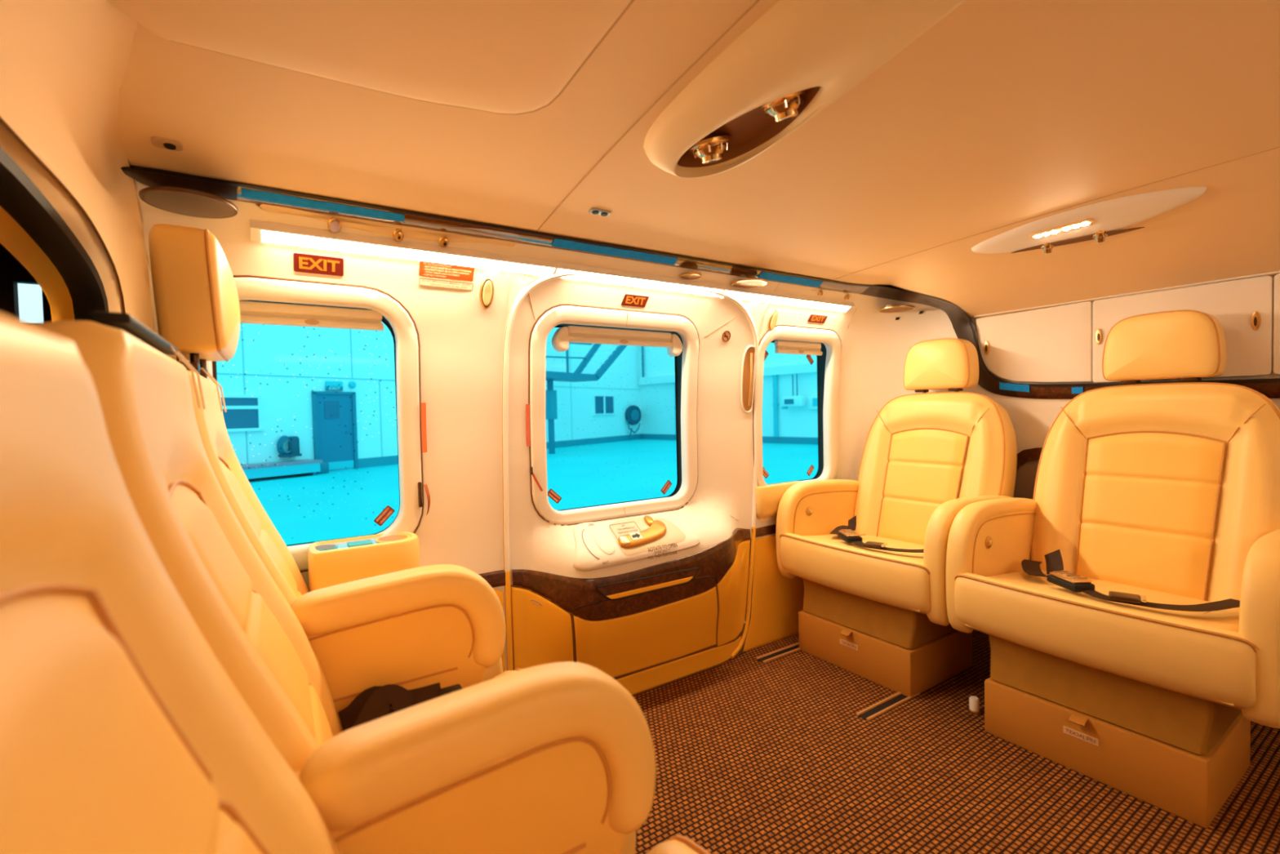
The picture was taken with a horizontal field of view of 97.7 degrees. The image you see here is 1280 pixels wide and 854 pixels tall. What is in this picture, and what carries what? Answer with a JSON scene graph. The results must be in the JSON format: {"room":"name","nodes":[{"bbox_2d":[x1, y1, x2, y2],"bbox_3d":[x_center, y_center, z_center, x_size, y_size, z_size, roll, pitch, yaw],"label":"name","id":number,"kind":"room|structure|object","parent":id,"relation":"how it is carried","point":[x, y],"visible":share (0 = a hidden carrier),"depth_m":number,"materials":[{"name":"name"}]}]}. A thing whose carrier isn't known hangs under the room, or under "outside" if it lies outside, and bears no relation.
{"room":"aircraft cabin","nodes":[
{"label":"aircraft cabin","id":0,"kind":"room"},
{"bbox_2d":[0,0,154,331],"bbox_3d":[-0.338,0.145,0.209,0.150,1.356,2.115,-2,2,-33],"label":"wall","id":1,"kind":"structure","parent":0,"point":[63,63],"depth_m":0.71,"materials":[{"name":"brown"}]},
{"bbox_2d":[0,205,75,321],"bbox_3d":[-0.408,0.272,0.113,0.029,1.108,2.028,-2,2,-33],"label":"trim","id":2,"kind":"structure","parent":1,"relation":"attached to","point":[13,237],"depth_m":0.85,"materials":[{"name":"plastic"}]},
{"bbox_2d":[0,146,108,320],"bbox_3d":[-0.390,0.262,0.136,0.045,1.127,2.047,-2,2,-33],"label":"trim","id":3,"kind":"structure","parent":1,"relation":"attached to","point":[20,197],"depth_m":0.79,"materials":[{"name":"black rubber"}]},
{"bbox_2d":[17,283,640,471],"bbox_3d":[-10.497,-2.982,11.712,0.315,8.600,39.000,0,2,32],"label":"wall","id":4,"kind":"structure","parent":0,"point":[273,346],"depth_m":15.23,"materials":[{"name":"paint"}]},
{"bbox_2d":[220,394,265,431],"bbox_3d":[-9.496,-0.318,12.929,0.100,0.860,1.450,0,2,32],"label":"window","id":5,"kind":"structure","parent":4,"relation":"in","point":[244,412],"depth_m":13.18,"materials":[{"name":"glass"}]},
{"bbox_2d":[324,381,342,391],"bbox_3d":[-8.210,-1.103,15.012,0.075,0.250,0.480,0,2,32],"label":"exit sign","id":6,"kind":"object","parent":4,"relation":"attached to","point":[334,385],"visible":1,"depth_m":14.99,"materials":[{"name":"teal"}]},
{"bbox_2d":[311,391,358,470],"bbox_3d":[-8.168,0.112,15.032,0.117,2.120,1.150,0,2,32],"label":"door","id":7,"kind":"structure","parent":4,"relation":"in","point":[326,448],"depth_m":15.04,"materials":[{"name":"teal metal"}]},
{"bbox_2d":[347,381,355,388],"bbox_3d":[-7.935,-1.166,15.439,0.090,0.200,0.200,0,2,32],"label":"lamp","id":8,"kind":"object","parent":4,"relation":"attached to","point":[352,384],"visible":1,"depth_m":15.40,"materials":[{"name":"teal"}]},
{"bbox_2d":[250,433,640,479],"bbox_3d":[-10.269,1.184,11.748,0.030,0.260,39.000,0,2,32],"label":"baseboard","id":9,"kind":"structure","parent":4,"relation":"attached to","point":[392,460],"depth_m":23.01,"materials":[{"name":"teal paint"}]},
{"bbox_2d":[592,394,616,415],"bbox_3d":[-1.609,-1.009,25.535,0.100,0.920,1.680,0,2,32],"label":"window","id":10,"kind":"structure","parent":4,"relation":"in","point":[602,404],"depth_m":25.49,"materials":[{"name":"glass"}]},
{"bbox_2d":[625,405,641,437],"bbox_3d":[-0.295,-0.282,27.455,0.185,1.553,1.260,0,2,32],"label":"hose reel","id":11,"kind":"object","parent":4,"relation":"attached to","point":[633,414],"visible":1,"depth_m":27.29,"materials":[{"name":"teal rubber"}]},
{"bbox_2d":[0,35,905,382],"bbox_3d":[-0.004,0.115,0.363,4.220,1.510,2.310,-2,2,-33],"label":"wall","id":12,"kind":"structure","parent":0,"point":[12,272],"depth_m":0.98,"materials":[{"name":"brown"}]},
{"bbox_2d":[138,186,238,218],"bbox_3d":[-0.778,-0.394,0.968,0.134,0.025,0.134,-2,2,-33],"label":"disc","id":13,"kind":"object","parent":12,"relation":"attached to","point":[182,201],"visible":1,"depth_m":0.95,"materials":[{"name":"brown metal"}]},
{"bbox_2d":[240,187,404,222],"bbox_3d":[-0.612,-0.433,1.098,0.279,0.012,0.016,-2,2,-33],"label":"tape strip","id":14,"kind":"object","parent":12,"relation":"attached to","point":[261,195],"visible":1,"depth_m":1.09,"materials":[{"name":"plastic"}]},
{"bbox_2d":[551,238,677,264],"bbox_3d":[-0.055,-0.455,1.459,0.372,0.015,0.021,-2,2,-33],"label":"tape strip","id":15,"kind":"object","parent":12,"relation":"attached to","point":[567,244],"visible":1,"depth_m":1.45,"materials":[{"name":"plastic"}]},
{"bbox_2d":[679,271,702,279],"bbox_3d":[0.146,-0.445,1.621,0.064,0.025,0.064,-2,2,-33],"label":"disc","id":16,"kind":"object","parent":12,"relation":"attached to","point":[690,275],"visible":1,"depth_m":1.61,"materials":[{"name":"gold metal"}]},
{"bbox_2d":[120,166,1279,399],"bbox_3d":[0.641,-0.241,0.730,2.302,0.452,2.032,-2,2,-33],"label":"trim","id":17,"kind":"structure","parent":12,"relation":"attached to","point":[964,327],"depth_m":1.40,"materials":[{"name":"plastic"}]},
{"bbox_2d":[731,277,767,288],"bbox_3d":[0.336,-0.450,1.724,0.108,0.025,0.108,-2,2,-33],"label":"disc","id":18,"kind":"object","parent":12,"relation":"attached to","point":[746,282],"visible":1,"depth_m":1.70,"materials":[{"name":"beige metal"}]},
{"bbox_2d":[757,271,822,287],"bbox_3d":[0.492,-0.477,1.816,0.288,0.017,0.023,-2,2,-33],"label":"tape strip","id":19,"kind":"object","parent":12,"relation":"attached to","point":[768,276],"visible":0.99,"depth_m":1.81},
{"bbox_2d":[973,271,1279,317],"bbox_3d":[1.673,-0.381,1.224,0.008,0.008,1.800,-2,2,-33],"label":"trim","id":20,"kind":"structure","parent":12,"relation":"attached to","point":[1275,272],"depth_m":1.59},
{"bbox_2d":[248,439,817,545],"bbox_3d":[-7.185,1.023,20.330,70.000,0.050,38.100,-2,2,-33],"label":"floor","id":21,"kind":"structure","parent":0,"point":[628,470],"depth_m":11.41,"materials":[{"name":"paint"}]},
{"bbox_2d":[240,458,322,480],"bbox_3d":[-9.128,1.072,12.847,0.700,0.370,3.280,0,2,32],"label":"bench","id":22,"kind":"object","parent":21,"relation":"on","point":[306,467],"visible":0.46,"depth_m":13.30,"materials":[{"name":"teal"}]},
{"bbox_2d":[276,435,302,457],"bbox_3d":[-8.758,0.477,13.932,0.280,0.536,0.487,0,2,32],"label":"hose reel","id":23,"kind":"object","parent":22,"relation":"on","point":[294,444],"visible":1,"depth_m":13.90,"materials":[{"name":"metal"}]},
{"bbox_2d":[316,462,328,474],"bbox_3d":[-8.280,1.052,14.428,0.440,0.280,0.300,0,2,32],"label":"storage bin","id":24,"kind":"object","parent":21,"relation":"on","point":[324,466],"visible":0.48,"depth_m":14.33,"materials":[{"name":"teal metal"}]},
{"bbox_2d":[545,342,626,453],"bbox_3d":[-2.113,-1.453,20.910,1.156,4.636,5.564,0,2,32],"label":"staircase","id":25,"kind":"structure","parent":21,"relation":"on","point":[551,410],"depth_m":20.10,"materials":[{"name":"metal"}]},
{"bbox_2d":[133,179,952,671],"bbox_3d":[0.147,0.147,1.538,2.290,1.250,0.415,-2,2,-33],"label":"wall","id":26,"kind":"structure","parent":0,"point":[461,340],"depth_m":1.47,"materials":[{"name":"plastic"}]},
{"bbox_2d":[176,275,423,572],"bbox_3d":[-0.713,0.003,1.221,0.450,0.622,0.102,-2,2,-33],"label":"window","id":27,"kind":"structure","parent":26,"relation":"in","point":[402,327],"depth_m":1.30,"materials":[{"name":"white plastic"}]},
{"bbox_2d":[239,300,383,330],"bbox_3d":[-0.712,-0.240,1.213,0.284,0.046,0.024,-2,2,-33],"label":"window blind","id":28,"kind":"object","parent":27,"relation":"attached to","point":[251,312],"visible":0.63,"depth_m":1.20,"materials":[{"name":"white plastic"}]},
{"bbox_2d":[373,505,395,525],"bbox_3d":[-0.614,0.213,1.345,0.047,0.047,0.002,-2,2,-33],"label":"sticker","id":29,"kind":"object","parent":27,"relation":"attached to","point":[388,511],"visible":1,"depth_m":1.34,"materials":[{"name":"red"}]},
{"bbox_2d":[421,402,426,452],"bbox_3d":[-0.516,0.002,1.337,0.011,0.119,0.005,-2,2,-33],"label":"strip","id":30,"kind":"object","parent":27,"relation":"attached to","point":[424,434],"visible":1,"depth_m":1.34,"materials":[{"name":"orange"}]},
{"bbox_2d":[417,481,430,514],"bbox_3d":[-0.516,0.172,1.339,0.028,0.082,0.013,-1,2,-1],"label":"tab","id":31,"kind":"object","parent":27,"relation":"attached to","point":[420,484],"visible":1,"depth_m":1.33,"materials":[{"name":"brown metal"}]},
{"bbox_2d":[293,253,343,275],"bbox_3d":[-0.672,-0.339,1.171,0.091,0.034,0.018,-2,2,-33],"label":"exit sign","id":32,"kind":"object","parent":26,"relation":"attached to","point":[303,263],"visible":1,"depth_m":1.17,"materials":[{"name":"red"}]},
{"bbox_2d":[307,531,419,591],"bbox_3d":[-0.605,0.313,1.236,0.218,0.126,0.125,-2,2,-33],"label":"armrest","id":33,"kind":"object","parent":26,"relation":"attached to","point":[331,562],"visible":0.78,"depth_m":1.19,"materials":[{"name":"beige leather"}]},
{"bbox_2d":[317,536,382,549],"bbox_3d":[-0.607,0.256,1.234,0.187,0.001,0.094,-2,2,-33],"label":"tray","id":34,"kind":"object","parent":33,"relation":"on","point":[340,544],"depth_m":1.24,"materials":[{"name":"plastic"}]},
{"bbox_2d":[255,204,518,248],"bbox_3d":[-0.511,-0.416,1.202,0.519,0.034,0.032,-2,2,-33],"label":"panel","id":35,"kind":"object","parent":26,"relation":"attached to","point":[335,224],"visible":1,"depth_m":1.18,"materials":[{"name":"brown"}]},
{"bbox_2d":[418,276,473,290],"bbox_3d":[-0.455,-0.337,1.318,0.124,0.018,0.009,-2,2,-33],"label":"placard","id":36,"kind":"object","parent":26,"relation":"attached to","point":[428,282],"visible":1,"depth_m":1.32,"materials":[{"name":"beige"}]},
{"bbox_2d":[418,261,474,281],"bbox_3d":[-0.450,-0.363,1.305,0.123,0.030,0.018,-2,2,-33],"label":"placard","id":37,"kind":"object","parent":26,"relation":"attached to","point":[426,268],"visible":1,"depth_m":1.30,"materials":[{"name":"orange"}]},
{"bbox_2d":[479,277,493,308],"bbox_3d":[-0.375,-0.329,1.373,0.035,0.074,0.036,-2,2,-33],"label":"wall light","id":38,"kind":"object","parent":26,"relation":"attached to","point":[486,289],"visible":1,"depth_m":1.37,"materials":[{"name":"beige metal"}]},
{"bbox_2d":[478,569,505,587],"bbox_3d":[-0.383,0.393,1.435,0.092,0.043,0.011,-2,2,-33],"label":"trim","id":39,"kind":"structure","parent":26,"relation":"attached to","point":[496,578],"depth_m":1.44,"materials":[{"name":"brown wood"}]},
{"bbox_2d":[493,588,505,671],"bbox_3d":[-0.596,0.612,1.286,0.598,0.370,0.030,-2,2,-33],"label":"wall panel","id":40,"kind":"structure","parent":26,"relation":"attached to","point":[500,594],"depth_m":1.44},
{"bbox_2d":[249,219,854,312],"bbox_3d":[0.015,-0.412,1.577,1.830,0.033,0.034,-2,2,-33],"label":"light strip","id":41,"kind":"object","parent":26,"relation":"attached to","point":[260,231],"visible":1,"depth_m":1.34,"materials":[{"name":"white"}]},
{"bbox_2d":[261,230,554,275],"bbox_3d":[-0.479,-0.384,1.257,0.615,0.016,0.026,-2,2,-33],"label":"diffuser","id":42,"kind":"object","parent":41,"relation":"attached to","point":[316,239],"depth_m":1.23,"materials":[{"name":"white"}]},
{"bbox_2d":[555,268,723,296],"bbox_3d":[0.018,-0.404,1.580,0.552,0.016,0.026,-2,2,-33],"label":"diffuser","id":43,"kind":"object","parent":41,"relation":"attached to","point":[606,276],"depth_m":1.56,"materials":[{"name":"white"}]},
{"bbox_2d":[720,290,849,311],"bbox_3d":[0.514,-0.425,1.901,0.610,0.016,0.026,-2,2,-33],"label":"diffuser","id":44,"kind":"object","parent":41,"relation":"attached to","point":[764,296],"depth_m":1.89,"materials":[{"name":"white"}]},
{"bbox_2d":[502,273,758,695],"bbox_3d":[0.056,0.173,1.650,0.929,1.198,0.142,-2,2,-33],"label":"door","id":45,"kind":"structure","parent":26,"relation":"in","point":[654,626],"depth_m":1.57,"materials":[{"name":"beige plastic"}]},
{"bbox_2d":[528,303,699,525],"bbox_3d":[-0.056,-0.034,1.646,0.574,0.605,0.104,-2,2,-33],"label":"window","id":46,"kind":"structure","parent":45,"relation":"attached to","point":[686,364],"depth_m":1.62,"materials":[{"name":"white plastic"}]},
{"bbox_2d":[525,404,530,446],"bbox_3d":[-0.298,-0.004,1.488,0.010,0.113,0.005,-2,2,-33],"label":"strip","id":47,"kind":"object","parent":46,"relation":"attached to","point":[527,406],"visible":1,"depth_m":1.49,"materials":[{"name":"orange"}]},
{"bbox_2d":[529,466,542,491],"bbox_3d":[-0.276,0.139,1.492,0.034,0.068,0.006,-2,2,-33],"label":"tab","id":48,"kind":"object","parent":46,"relation":"attached to","point":[531,468],"visible":1,"depth_m":1.49,"materials":[{"name":"brown metal"}]},
{"bbox_2d":[547,488,561,503],"bbox_3d":[-0.243,0.196,1.586,0.046,0.044,0.002,-2,2,-33],"label":"sticker","id":49,"kind":"object","parent":46,"relation":"attached to","point":[552,494],"visible":0.97,"depth_m":1.58,"materials":[{"name":"red"}]},
{"bbox_2d":[551,325,682,356],"bbox_3d":[-0.054,-0.250,1.645,0.433,0.072,0.032,-2,2,-33],"label":"window blind","id":50,"kind":"object","parent":46,"relation":"attached to","point":[561,339],"visible":1,"depth_m":1.62,"materials":[{"name":"white plastic"}]},
{"bbox_2d":[660,480,671,494],"bbox_3d":[0.085,0.193,1.799,0.045,0.045,0.002,-2,2,-33],"label":"sticker","id":51,"kind":"object","parent":46,"relation":"attached to","point":[668,483],"visible":1,"depth_m":1.80,"materials":[{"name":"red"}]},
{"bbox_2d":[595,567,699,599],"bbox_3d":[0.031,0.435,1.556,0.347,0.047,0.006,-2,2,-33],"label":"door handle","id":52,"kind":"object","parent":45,"relation":"on","point":[642,584],"depth_m":1.55,"materials":[{"name":"brown wood"}]},
{"bbox_2d":[721,329,730,342],"bbox_3d":[0.282,-0.297,1.826,0.037,0.037,0.013,-2,2,-33],"label":"round sticker","id":53,"kind":"object","parent":45,"relation":"attached to","point":[726,335],"visible":1,"depth_m":1.82,"materials":[{"name":"brown"}]},
{"bbox_2d":[621,293,648,306],"bbox_3d":[-0.014,-0.361,1.601,0.086,0.029,0.016,-2,2,-33],"label":"exit sign","id":54,"kind":"object","parent":26,"relation":"attached to","point":[628,300],"visible":1,"depth_m":1.60,"materials":[{"name":"red"}]},
{"bbox_2d":[751,524,776,537],"bbox_3d":[0.613,0.359,2.077,0.538,0.033,0.017,-2,2,-33],"label":"trim","id":55,"kind":"structure","parent":26,"relation":"attached to","point":[767,530],"depth_m":1.97,"materials":[{"name":"brown wood"}]},
{"bbox_2d":[767,309,777,331],"bbox_3d":[0.455,-0.363,1.911,0.035,0.074,0.036,-2,2,-33],"label":"wall light","id":56,"kind":"object","parent":26,"relation":"attached to","point":[772,321],"visible":1,"depth_m":1.91,"materials":[{"name":"beige plastic"}]},
{"bbox_2d":[742,534,804,651],"bbox_3d":[0.591,0.564,2.053,0.615,0.368,0.035,-2,2,-33],"label":"panel","id":57,"kind":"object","parent":26,"relation":"attached to","point":[777,599],"depth_m":1.97,"materials":[{"name":"leather"}]},
{"bbox_2d":[755,480,801,521],"bbox_3d":[0.501,0.266,2.007,0.235,0.126,0.042,-2,2,-33],"label":"ledge","id":58,"kind":"object","parent":26,"relation":"attached to","point":[768,498],"visible":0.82,"depth_m":1.95,"materials":[{"name":"beige leather"}]},
{"bbox_2d":[752,324,841,486],"bbox_3d":[0.583,-0.052,2.062,0.454,0.618,0.102,-2,2,-33],"label":"window","id":59,"kind":"structure","parent":26,"relation":"in","point":[828,363],"depth_m":2.14,"materials":[{"name":"white plastic"}]},
{"bbox_2d":[762,466,768,478],"bbox_3d":[0.455,0.167,2.038,0.043,0.044,0.002,-2,2,-33],"label":"sticker","id":60,"kind":"object","parent":59,"relation":"attached to","point":[766,474],"visible":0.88,"depth_m":2.04,"materials":[{"name":"red"}]},
{"bbox_2d":[774,340,822,355],"bbox_3d":[0.585,-0.289,2.054,0.237,0.046,0.024,-2,2,-33],"label":"window blind","id":61,"kind":"object","parent":59,"relation":"attached to","point":[781,346],"visible":1,"depth_m":2.04,"materials":[{"name":"white plastic"}]},
{"bbox_2d":[806,464,813,475],"bbox_3d":[0.663,0.169,2.173,0.043,0.044,0.002,-2,2,-33],"label":"sticker","id":62,"kind":"object","parent":59,"relation":"attached to","point":[811,468],"visible":1,"depth_m":2.17,"materials":[{"name":"red"}]},
{"bbox_2d":[806,355,813,364],"bbox_3d":[0.658,-0.263,2.164,0.042,0.044,0.002,-2,2,-33],"label":"sticker","id":63,"kind":"object","parent":59,"relation":"attached to","point":[809,357],"visible":0.88,"depth_m":2.16,"materials":[{"name":"red"}]},
{"bbox_2d":[807,314,827,323],"bbox_3d":[0.643,-0.391,2.026,0.095,0.026,0.014,-2,2,-33],"label":"exit sign","id":64,"kind":"object","parent":26,"relation":"attached to","point":[813,318],"visible":1,"depth_m":2.02,"materials":[{"name":"red"}]},
{"bbox_2d":[811,288,852,299],"bbox_3d":[0.680,-0.468,1.973,0.220,0.027,0.027,-2,2,-33],"label":"panel","id":65,"kind":"object","parent":26,"relation":"attached to","point":[828,293],"visible":1,"depth_m":1.97,"materials":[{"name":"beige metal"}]},
{"bbox_2d":[106,0,1279,319],"bbox_3d":[0.673,-0.453,0.699,2.300,0.239,2.050,-2,2,-33],"label":"ceiling","id":66,"kind":"structure","parent":0,"point":[1002,116],"depth_m":0.95,"materials":[{"name":"brown"}]},
{"bbox_2d":[151,136,182,151],"bbox_3d":[-0.753,-0.450,0.891,0.038,0.010,0.027,-2,2,-33],"label":"ceiling sensor","id":67,"kind":"object","parent":66,"relation":"attached to","point":[159,142],"visible":1,"depth_m":0.89,"materials":[{"name":"beige"}]},
{"bbox_2d":[588,207,611,216],"bbox_3d":[-0.090,-0.483,1.258,0.052,0.009,0.024,-2,2,-33],"label":"ceiling sensor","id":68,"kind":"object","parent":66,"relation":"attached to","point":[594,211],"visible":1,"depth_m":1.25,"materials":[{"name":"grey"}]},
{"bbox_2d":[643,0,965,178],"bbox_3d":[0.309,-0.515,0.708,0.224,0.092,0.902,-2,2,-33],"label":"ceiling light panel","id":69,"kind":"object","parent":66,"relation":"attached to","point":[800,57],"visible":1,"depth_m":0.80,"materials":[{"name":"beige"}]},
{"bbox_2d":[971,186,1206,253],"bbox_3d":[1.079,-0.490,1.387,0.128,0.071,0.473,-2,2,-33],"label":"ceiling light","id":70,"kind":"object","parent":66,"relation":"attached to","point":[1097,221],"visible":1,"depth_m":1.35,"materials":[{"name":"brown"}]},
{"bbox_2d":[639,342,817,437],"bbox_3d":[6.917,-3.642,20.971,0.300,8.600,20.000,-3,2,-43],"label":"wall","id":71,"kind":"structure","parent":0,"point":[657,402],"depth_m":22.72,"materials":[{"name":"paint"}]},
{"bbox_2d":[641,346,644,377],"bbox_3d":[0.126,-3.736,27.831,0.097,2.500,0.097,-2,2,-33],"label":"pipe","id":72,"kind":"object","parent":71,"relation":"attached to","point":[642,361],"visible":0.65,"depth_m":27.81,"materials":[{"name":"teal metal"}]},
{"bbox_2d":[674,382,675,435],"bbox_3d":[1.732,-0.856,26.274,0.199,2.440,0.180,-3,2,-43],"label":"pipe","id":73,"kind":"object","parent":71,"relation":"attached to","point":[674,383],"visible":0.3,"depth_m":26.23,"materials":[{"name":"teal"}]},
{"bbox_2d":[639,362,817,384],"bbox_3d":[6.817,-2.223,20.751,0.250,0.340,19.800,-3,2,-43],"label":"duct","id":74,"kind":"object","parent":71,"relation":"attached to","point":[807,367],"visible":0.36,"depth_m":22.11,"materials":[{"name":"metal"}]},
{"bbox_2d":[781,373,805,408],"bbox_3d":[5.851,-1.362,21.517,0.370,1.340,0.930,-3,2,-43],"label":"electrical box","id":75,"kind":"object","parent":74,"relation":"hanging from","point":[788,401],"visible":1,"depth_m":21.36,"materials":[{"name":"teal metal"}]},
{"bbox_2d":[640,433,817,444],"bbox_3d":[6.891,0.531,20.978,0.030,0.260,20.000,-3,2,-43],"label":"baseboard","id":76,"kind":"structure","parent":71,"relation":"attached to","point":[796,440],"depth_m":22.45,"materials":[{"name":"teal paint"}]},
{"bbox_2d":[773,374,779,436],"bbox_3d":[5.426,-0.836,22.336,0.209,2.460,0.180,-3,2,-43],"label":"pipe","id":77,"kind":"object","parent":71,"relation":"attached to","point":[775,404],"visible":1,"depth_m":22.26,"materials":[{"name":"teal"}]},
{"bbox_2d":[808,395,817,409],"bbox_3d":[6.648,-0.920,21.014,0.230,0.530,0.600,-3,2,-43],"label":"box","id":78,"kind":"object","parent":71,"relation":"attached to","point":[812,399],"visible":0.56,"depth_m":21.02,"materials":[{"name":"white paint"}]},
{"bbox_2d":[878,304,915,312],"bbox_3d":[0.958,-0.448,2.089,0.124,0.025,0.124,-2,2,-33],"label":"disc","id":79,"kind":"object","parent":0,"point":[889,308],"visible":1,"depth_m":2.07,"materials":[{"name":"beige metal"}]},
{"bbox_2d":[632,629,1279,853],"bbox_3d":[-0.058,0.822,0.344,4.020,0.020,2.220,-2,2,-33],"label":"floor","id":80,"kind":"structure","parent":0,"point":[776,756],"depth_m":1.22,"materials":[{"name":"brown carpet"}]},
{"bbox_2d":[148,223,502,682],"bbox_3d":[-0.579,0.238,1.040,0.564,1.131,0.416,-2,2,-33],"label":"passenger seat","id":81,"kind":"object","parent":80,"relation":"on","point":[196,297],"visible":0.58,"depth_m":0.86,"materials":[{"name":"beige leather"}]},
{"bbox_2d":[481,656,502,682],"bbox_3d":[-0.370,0.475,1.179,0.079,0.144,0.380,-2,2,-33],"label":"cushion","id":82,"kind":"object","parent":81,"relation":"on","point":[490,673],"depth_m":1.02,"materials":[{"name":"beige leather"}]},
{"bbox_2d":[31,311,635,853],"bbox_3d":[-0.342,0.352,0.682,0.564,0.912,0.471,-2,2,-33],"label":"passenger seat","id":83,"kind":"object","parent":80,"relation":"on","point":[295,666],"visible":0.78,"depth_m":0.61,"materials":[{"name":"beige leather"}]},
{"bbox_2d":[337,682,462,731],"bbox_3d":[-0.346,0.404,0.820,0.166,0.053,0.067,-2,2,-33],"label":"belt","id":84,"kind":"object","parent":83,"relation":"on","point":[375,702],"visible":0.67,"depth_m":0.81,"materials":[{"name":"brown"}]},
{"bbox_2d":[493,670,635,853],"bbox_3d":[-0.121,0.480,0.795,0.079,0.144,0.380,-2,2,-33],"label":"armrest","id":85,"kind":"object","parent":83,"relation":"on","point":[629,844],"depth_m":0.64,"materials":[{"name":"beige leather"}]},
{"bbox_2d":[0,311,710,853],"bbox_3d":[-0.094,0.376,0.301,0.565,0.876,0.471,-2,2,-33],"label":"passenger seat","id":86,"kind":"object","parent":80,"relation":"on","point":[122,731],"visible":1,"depth_m":0.31,"materials":[{"name":"beige leather"}]},
{"bbox_2d":[646,839,698,853],"bbox_3d":[0.127,0.486,0.414,0.079,0.144,0.380,-2,2,-33],"label":"armrest","id":87,"kind":"object","parent":86,"relation":"on","point":[672,846],"depth_m":0.55,"materials":[{"name":"beige leather"}]},
{"bbox_2d":[755,642,799,663],"bbox_3d":[0.478,0.753,1.871,0.215,0.008,0.038,-2,2,-33],"label":"rail","id":88,"kind":"object","parent":80,"relation":"on","point":[785,651],"visible":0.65,"depth_m":1.86,"materials":[{"name":"silver metal"}]},
{"bbox_2d":[856,691,920,721],"bbox_3d":[0.683,0.758,1.534,0.238,0.008,0.038,-2,2,-33],"label":"rail","id":89,"kind":"object","parent":80,"relation":"on","point":[873,711],"visible":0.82,"depth_m":1.52,"materials":[{"name":"silver metal"}]},
{"bbox_2d":[775,337,1017,696],"bbox_3d":[0.862,0.223,1.860,0.632,1.049,0.588,-2,2,-33],"label":"passenger seat","id":90,"kind":"object","parent":80,"relation":"on","point":[880,616],"visible":0.84,"depth_m":1.82,"materials":[{"name":"beige leather"}]},
{"bbox_2d":[786,533,924,612],"bbox_3d":[0.811,0.435,1.830,0.440,0.148,0.472,-2,2,-33],"label":"seat cushion","id":91,"kind":"object","parent":90,"relation":"on","point":[913,563],"depth_m":1.71,"materials":[{"name":"beige leather"}]},
{"bbox_2d":[829,515,924,552],"bbox_3d":[0.754,0.337,1.793,0.267,0.067,0.431,-2,2,-33],"label":"belt","id":92,"kind":"object","parent":90,"relation":"on","point":[846,533],"visible":0.98,"depth_m":1.74,"materials":[{"name":"brown"}]},
{"bbox_2d":[967,695,982,715],"bbox_3d":[0.890,0.739,1.488,0.034,0.038,0.034,-2,2,-33],"label":"stub","id":93,"kind":"object","parent":80,"relation":"on","point":[974,701],"visible":1,"depth_m":1.48,"materials":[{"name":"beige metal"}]},
{"bbox_2d":[946,310,1279,827],"bbox_3d":[1.185,0.230,1.363,0.632,1.049,0.588,-2,2,-33],"label":"passenger seat","id":94,"kind":"object","parent":80,"relation":"on","point":[1165,493],"visible":0.98,"depth_m":1.31,"materials":[{"name":"beige leather"}]},
{"bbox_2d":[965,569,1239,706],"bbox_3d":[1.134,0.442,1.333,0.440,0.148,0.472,-2,2,-33],"label":"seat cushion","id":95,"kind":"object","parent":94,"relation":"on","point":[1221,628],"depth_m":1.26,"materials":[{"name":"beige leather"}]},
{"bbox_2d":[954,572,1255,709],"bbox_3d":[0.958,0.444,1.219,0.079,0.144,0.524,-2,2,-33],"label":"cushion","id":96,"kind":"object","parent":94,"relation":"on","point":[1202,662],"depth_m":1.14,"materials":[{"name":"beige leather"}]},
{"bbox_2d":[1021,549,1239,611],"bbox_3d":[1.076,0.344,1.298,0.267,0.067,0.431,-2,2,-33],"label":"belt","id":97,"kind":"object","parent":94,"relation":"on","point":[1054,561],"visible":0.99,"depth_m":1.24,"materials":[{"name":"brown"}]},
{"bbox_2d":[941,275,1279,499],"bbox_3d":[1.678,0.145,1.307,0.034,1.200,1.960,-2,2,-33],"label":"wall","id":98,"kind":"structure","parent":0,"point":[1032,419],"depth_m":1.86,"materials":[{"name":"brown"}]},
{"bbox_2d":[999,382,1029,392],"bbox_3d":[1.253,-0.134,1.873,0.003,0.039,0.090,-2,2,-33],"label":"tape strip","id":99,"kind":"object","parent":98,"relation":"attached to","point":[1006,386],"visible":1,"depth_m":1.87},
{"bbox_2d":[1016,447,1042,471],"bbox_3d":[1.703,0.177,1.235,0.010,0.209,1.638,-2,2,-33],"label":"trim","id":100,"kind":"structure","parent":98,"relation":"attached to","point":[1024,455],"depth_m":1.86,"materials":[{"name":"brown wood"}]},
{"bbox_2d":[976,301,1093,382],"bbox_3d":[1.284,-0.263,1.843,0.025,0.245,0.334,-2,2,-33],"label":"wall panel","id":101,"kind":"object","parent":98,"relation":"attached to","point":[1054,344],"visible":1,"depth_m":1.81,"materials":[{"name":"beige plastic"}]},
{"bbox_2d":[1071,386,1083,393],"bbox_3d":[1.349,-0.114,1.726,0.003,0.021,0.028,-2,2,-33],"label":"tape strip","id":102,"kind":"object","parent":98,"relation":"attached to","point":[1074,389],"visible":0.96,"depth_m":1.73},
{"bbox_2d":[1092,275,1273,382],"bbox_3d":[1.475,-0.257,1.547,0.025,0.249,0.365,-2,2,-33],"label":"wall panel","id":103,"kind":"object","parent":98,"relation":"attached to","point":[1244,308],"visible":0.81,"depth_m":1.46,"materials":[{"name":"beige plastic"}]},
{"bbox_2d":[1273,273,1279,374],"bbox_3d":[1.678,-0.252,1.243,0.016,0.249,0.360,-2,2,-33],"label":"locker","id":104,"kind":"object","parent":98,"relation":"attached to","point":[1277,278],"visible":1,"depth_m":1.39,"materials":[{"name":"plastic"}]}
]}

